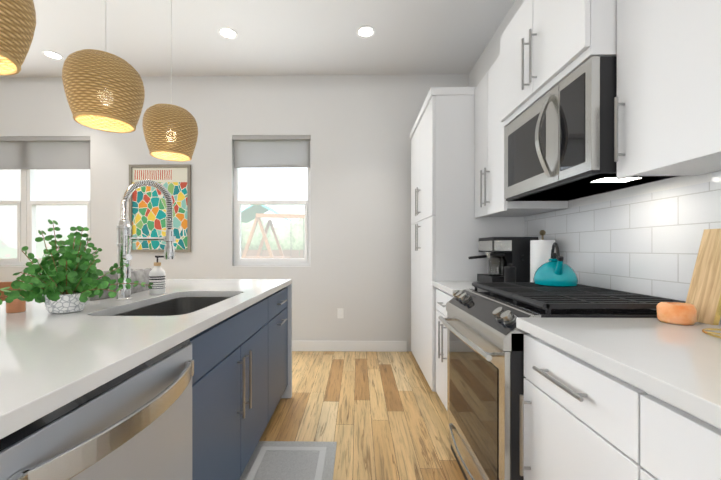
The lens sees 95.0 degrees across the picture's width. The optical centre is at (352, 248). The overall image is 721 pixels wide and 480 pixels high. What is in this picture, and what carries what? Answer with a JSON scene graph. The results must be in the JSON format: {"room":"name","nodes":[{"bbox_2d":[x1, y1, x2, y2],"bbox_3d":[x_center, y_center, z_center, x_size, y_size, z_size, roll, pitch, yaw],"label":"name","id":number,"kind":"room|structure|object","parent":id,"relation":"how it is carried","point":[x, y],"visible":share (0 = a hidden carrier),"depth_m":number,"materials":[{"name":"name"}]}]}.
{"room":"kitchen","nodes":[
{"label":"kitchen","id":0,"kind":"room"},
{"bbox_2d":[0,74,468,350],"bbox_3d":[-2.585,-0.402,3.851,8.090,3.120,0.160,0,0,1],"label":"wall","id":1,"kind":"structure","parent":0,"point":[357,128],"depth_m":3.74,"materials":[{"name":"white paint"}]},
{"bbox_2d":[0,169,89,266],"bbox_3d":[-4.215,-0.540,3.858,2.428,1.494,0.123,0,0,1],"label":"window","id":2,"kind":"structure","parent":1,"relation":"in","point":[26,218],"depth_m":3.84,"materials":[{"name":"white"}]},
{"bbox_2d":[0,136,89,168],"bbox_3d":[-4.216,-1.102,3.821,2.422,0.370,0.046,0,0,1],"label":"window blind","id":3,"kind":"object","parent":1,"relation":"attached to","point":[45,152],"visible":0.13,"depth_m":3.81,"materials":[{"name":"grey fabric"}]},
{"bbox_2d":[129,164,190,251],"bbox_3d":[-2.190,-0.456,3.751,0.699,0.992,0.026,0,0,1],"label":"framed artwork","id":4,"kind":"object","parent":1,"relation":"attached to","point":[147,211],"visible":0.85,"depth_m":3.75,"materials":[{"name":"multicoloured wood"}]},
{"bbox_2d":[232,141,310,266],"bbox_3d":[-0.926,-0.540,3.811,0.892,1.494,0.123,0,0,1],"label":"window","id":5,"kind":"structure","parent":1,"relation":"in","point":[239,261],"depth_m":3.80,"materials":[{"name":"white"}]},
{"bbox_2d":[232,135,310,167],"bbox_3d":[-0.927,-1.107,3.773,0.886,0.360,0.046,0,0,1],"label":"window blind","id":6,"kind":"object","parent":5,"relation":"attached to","point":[271,151],"visible":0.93,"depth_m":3.77,"materials":[{"name":"grey fabric"}]},
{"bbox_2d":[241,205,304,257],"bbox_3d":[-0.926,-0.546,3.876,0.814,1.407,0.001,0,0,1],"label":"window","id":7,"kind":"structure","parent":5,"relation":"attached to","point":[276,236],"depth_m":3.88,"materials":[{"name":"glass"}]},
{"bbox_2d":[337,308,343,317],"bbox_3d":[-0.142,0.731,3.732,0.070,0.115,0.007,0,0,1],"label":"electrical outlet","id":8,"kind":"object","parent":1,"relation":"attached to","point":[340,312],"visible":1,"depth_m":3.73,"materials":[{"name":"white plastic"}]},
{"bbox_2d":[292,341,406,351],"bbox_3d":[-2.933,1.099,3.769,7.073,0.118,0.015,0,0,1],"label":"baseboard","id":9,"kind":"structure","parent":1,"relation":"attached to","point":[387,346],"depth_m":3.72,"materials":[{"name":"white wood"}]},
{"bbox_2d":[0,0,514,77],"bbox_3d":[-2.640,-2.018,0.070,8.090,0.120,7.720,0,0,1],"label":"ceiling","id":10,"kind":"structure","parent":0,"point":[296,37],"depth_m":3.04,"materials":[{"name":"white paint"}]},
{"bbox_2d":[0,0,35,75],"bbox_3d":[-1.072,-1.246,0.913,0.284,1.424,0.284,0,0,1],"label":"pendant light","id":11,"kind":"object","parent":10,"relation":"hanging from","point":[17,22],"visible":1,"depth_m":0.94,"materials":[{"name":"wicker"}]},
{"bbox_2d":[41,50,64,60],"bbox_3d":[-3.037,-1.957,3.346,0.176,0.006,0.176,0,0,1],"label":"recessed light","id":12,"kind":"object","parent":10,"relation":"in","point":[53,55],"visible":1,"depth_m":3.34,"materials":[{"name":"white"}]},
{"bbox_2d":[62,0,144,132],"bbox_3d":[-1.065,-1.247,1.423,0.284,1.424,0.284,0,0,1],"label":"pendant light","id":13,"kind":"object","parent":10,"relation":"hanging from","point":[99,86],"visible":1,"depth_m":1.33,"materials":[{"name":"wicker"}]},
{"bbox_2d":[142,0,197,160],"bbox_3d":[-1.058,-1.248,1.923,0.284,1.424,0.284,0,0,1],"label":"pendant light","id":14,"kind":"object","parent":10,"relation":"hanging from","point":[167,127],"visible":1,"depth_m":1.83,"materials":[{"name":"wicker"}]},
{"bbox_2d":[217,27,237,39],"bbox_3d":[-1.138,-1.957,3.005,0.176,0.006,0.176,0,0,1],"label":"recessed light","id":15,"kind":"object","parent":10,"relation":"in","point":[228,33],"visible":1,"depth_m":3.00,"materials":[{"name":"white"}]},
{"bbox_2d":[356,25,374,38],"bbox_3d":[0.115,-1.957,2.986,0.176,0.006,0.176,0,0,1],"label":"recessed light","id":16,"kind":"object","parent":10,"relation":"in","point":[365,31],"visible":1,"depth_m":2.98,"materials":[{"name":"white"}]},
{"bbox_2d":[259,351,464,479],"bbox_3d":[-2.640,1.222,0.073,8.090,0.120,7.720,0,0,1],"label":"floor","id":17,"kind":"structure","parent":0,"point":[379,415],"depth_m":2.28,"materials":[{"name":"brown wood"}]},
{"bbox_2d":[0,282,19,300],"bbox_3d":[-2.001,0.680,1.764,0.455,0.961,0.525,0,0,1],"label":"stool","id":18,"kind":"object","parent":17,"relation":"on","point":[4,284],"visible":0.06,"depth_m":1.97,"materials":[{"name":"brown wood"}]},
{"bbox_2d":[0,279,291,479],"bbox_3d":[-1.030,0.701,0.957,1.163,0.920,3.295,0,0,1],"label":"kitchen island","id":19,"kind":"object","parent":17,"relation":"on","point":[185,379],"visible":0.98,"depth_m":0.95,"materials":[{"name":"blue"}]},
{"bbox_2d":[6,295,25,312],"bbox_3d":[-1.277,0.206,1.252,0.054,0.066,0.054,0,0,1],"label":"candle","id":20,"kind":"object","parent":19,"relation":"on","point":[16,305],"visible":0.5,"depth_m":1.24,"materials":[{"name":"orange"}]},
{"bbox_2d":[0,219,152,313],"bbox_3d":[-1.093,0.064,1.226,0.508,0.350,0.384,0,0,1],"label":"plant","id":21,"kind":"object","parent":19,"relation":"on","point":[64,282],"visible":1,"depth_m":1.22,"materials":[{"name":"green plant"}]},
{"bbox_2d":[87,268,151,300],"bbox_3d":[-1.255,0.176,1.792,0.200,0.126,0.560,0,0,1],"label":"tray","id":22,"kind":"object","parent":19,"relation":"on","point":[140,275],"visible":0.31,"depth_m":1.77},
{"bbox_2d":[115,180,175,300],"bbox_3d":[-0.969,-0.042,1.540,0.274,0.563,0.081,0,0,1],"label":"faucet","id":23,"kind":"object","parent":19,"relation":"on","point":[124,237],"visible":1,"depth_m":1.53,"materials":[{"name":"silver metal"}]},
{"bbox_2d":[149,256,164,294],"bbox_3d":[-1.035,0.138,1.749,0.075,0.202,0.075,0,0,1],"label":"soap bottle","id":24,"kind":"object","parent":19,"relation":"on","point":[157,276],"visible":0.88,"depth_m":1.72,"materials":[{"name":"white"}]},
{"bbox_2d":[239,441,336,479],"bbox_3d":[-0.346,1.154,1.530,0.485,0.012,0.880,0,0,1],"label":"rug","id":25,"kind":"object","parent":17,"relation":"on","point":[287,460],"visible":0.92,"depth_m":1.78,"materials":[{"name":"grey fabric"}]},
{"bbox_2d":[434,288,453,409],"bbox_3d":[0.942,0.718,2.186,0.661,0.884,0.530,0,0,1],"label":"base cabinet","id":26,"kind":"object","parent":17,"relation":"on","point":[440,298],"depth_m":2.29,"materials":[{"name":"white wood"}]},
{"bbox_2d":[434,280,479,295],"bbox_3d":[0.929,0.257,2.186,0.686,0.035,0.530,0,0,1],"label":"countertop","id":27,"kind":"structure","parent":26,"relation":"on","point":[448,286],"depth_m":2.21,"materials":[{"name":"white stone"}]},
{"bbox_2d":[468,237,538,281],"bbox_3d":[1.014,0.081,2.274,0.386,0.315,0.290,0,0,1],"label":"coffee maker","id":28,"kind":"object","parent":27,"relation":"on","point":[501,253],"visible":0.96,"depth_m":2.15,"materials":[{"name":"black plastic"}]},
{"bbox_2d":[504,263,515,281],"bbox_3d":[0.974,0.165,2.050,0.069,0.148,0.068,0,0,1],"label":"canister","id":29,"kind":"object","parent":27,"relation":"on","point":[509,272],"visible":0.71,"depth_m":2.02,"materials":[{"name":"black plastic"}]},
{"bbox_2d":[530,230,554,281],"bbox_3d":[1.149,0.063,2.002,0.150,0.352,0.150,0,0,1],"label":"paper towel","id":30,"kind":"object","parent":27,"relation":"on","point":[540,252],"visible":0.62,"depth_m":1.96,"materials":[{"name":"white paper"}]},
{"bbox_2d":[410,87,523,390],"bbox_3d":[0.940,-0.021,2.947,0.686,2.360,0.987,0,0,1],"label":"tall cabinet","id":31,"kind":"object","parent":17,"relation":"on","point":[445,232],"depth_m":2.46,"materials":[{"name":"white wood"}]},
{"bbox_2d":[439,282,685,479],"bbox_3d":[0.862,0.677,1.538,0.778,0.966,0.758,0,0,1],"label":"range","id":32,"kind":"object","parent":17,"relation":"on","point":[485,362],"visible":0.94,"depth_m":1.34,"materials":[{"name":"silver metal"}]},
{"bbox_2d":[533,242,577,286],"bbox_3d":[1.070,0.080,1.734,0.204,0.227,0.234,0,0,1],"label":"kettle","id":33,"kind":"object","parent":32,"relation":"on","point":[556,271],"visible":1,"depth_m":1.68,"materials":[{"name":"teal metal"}]},
{"bbox_2d":[520,334,625,479],"bbox_3d":[0.924,0.719,0.915,0.661,0.884,0.476,0,0,1],"label":"base cabinet","id":34,"kind":"object","parent":17,"relation":"on","point":[620,398],"depth_m":0.91,"materials":[{"name":"white wood"}]},
{"bbox_2d":[516,317,720,431],"bbox_3d":[0.899,0.259,0.087,0.686,0.035,2.132,0,0,1],"label":"countertop","id":35,"kind":"structure","parent":34,"relation":"on","point":[679,366],"depth_m":0.77,"materials":[{"name":"white stone"}]},
{"bbox_2d":[656,302,696,324],"bbox_3d":[1.050,0.208,1.075,0.100,0.064,0.097,0,0,1],"label":"candle holder","id":36,"kind":"object","parent":35,"relation":"on","point":[678,313],"visible":1,"depth_m":1.04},
{"bbox_2d":[685,229,720,324],"bbox_3d":[1.174,0.087,1.010,0.094,0.306,0.250,0,0,1],"label":"cutting board","id":37,"kind":"object","parent":35,"relation":"on","point":[704,295],"visible":0.8,"depth_m":1.08,"materials":[{"name":"brown wood"}]},
{"bbox_2d":[702,328,720,338],"bbox_3d":[1.047,0.237,0.869,0.146,0.006,0.206,0,0,1],"label":"trivet","id":38,"kind":"object","parent":35,"relation":"on","point":[705,331],"visible":0.98,"depth_m":0.93,"materials":[{"name":"brown"}]},
{"bbox_2d":[626,384,720,479],"bbox_3d":[0.916,0.719,0.373,0.661,0.884,0.608,0,0,1],"label":"base cabinet","id":39,"kind":"object","parent":17,"relation":"on","point":[663,443],"depth_m":0.62,"materials":[{"name":"white wood"}]},
{"bbox_2d":[469,0,717,216],"bbox_3d":[1.324,-0.398,-0.066,0.160,3.120,7.560,0,0,1],"label":"wall","id":40,"kind":"structure","parent":0,"point":[487,58],"depth_m":1.80,"materials":[{"name":"white paint"}]},
{"bbox_2d":[474,58,567,219],"bbox_3d":[1.085,-0.709,2.199,0.376,0.943,0.497,0,0,1],"label":"upper cabinet","id":41,"kind":"object","parent":40,"relation":"attached to","point":[490,203],"depth_m":2.17,"materials":[{"name":"white wood"}]},
{"bbox_2d":[498,0,613,131],"bbox_3d":[1.063,-0.984,1.583,0.401,0.532,0.730,0,0,1],"label":"upper cabinet","id":42,"kind":"object","parent":40,"relation":"attached to","point":[545,41],"depth_m":1.49,"materials":[{"name":"white wood"}]},
{"bbox_2d":[504,56,676,200],"bbox_3d":[1.040,-0.495,1.583,0.440,0.434,0.726,0,0,1],"label":"over-the-range microwave","id":43,"kind":"object","parent":42,"relation":"attached to","point":[559,142],"visible":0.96,"depth_m":1.39,"materials":[{"name":"silver metal"}]},
{"bbox_2d":[524,171,720,300],"bbox_3d":[1.248,0.014,0.730,0.010,0.555,3.428,0,0,1],"label":"tile backsplash","id":44,"kind":"structure","parent":40,"relation":"attached to","point":[647,244],"depth_m":1.45,"materials":[{"name":"white tile"}]},
{"bbox_2d":[614,0,720,178],"bbox_3d":[1.108,-0.758,0.894,0.291,0.983,0.638,0,0,1],"label":"upper cabinet","id":45,"kind":"object","parent":40,"relation":"attached to","point":[667,103],"depth_m":1.02,"materials":[{"name":"white wood"}]},
{"label":"outside","id":46,"kind":"structure","parent":0,"visible":0},
{"bbox_3d":[-14.311,1.611,49.632,110.000,0.100,91.030,0,0,1],"label":"ground","id":47,"kind":"structure","parent":46,"visible":0},
{"bbox_2d":[241,218,304,255],"bbox_3d":[-11.901,-0.954,43.856,89.972,7.218,10.772,0,0,1],"label":"trees","id":48,"kind":"object","parent":47,"relation":"on","point":[258,230],"depth_m":43.38,"materials":[{"name":"green plant"}]},
{"bbox_2d":[241,250,304,257],"bbox_3d":[-7.337,0.823,13.082,45.000,1.550,0.080,0,0,1],"label":"fence","id":49,"kind":"object","parent":47,"relation":"on","point":[277,251],"depth_m":12.98,"materials":[{"name":"brown wood"}]},
{"bbox_2d":[241,205,304,257],"bbox_3d":[-2.465,0.086,10.697,6.174,3.071,1.947,0,0,1],"label":"playset","id":50,"kind":"object","parent":47,"relation":"on","point":[266,231],"depth_m":10.21,"materials":[{"name":"brown wood"}]}
]}

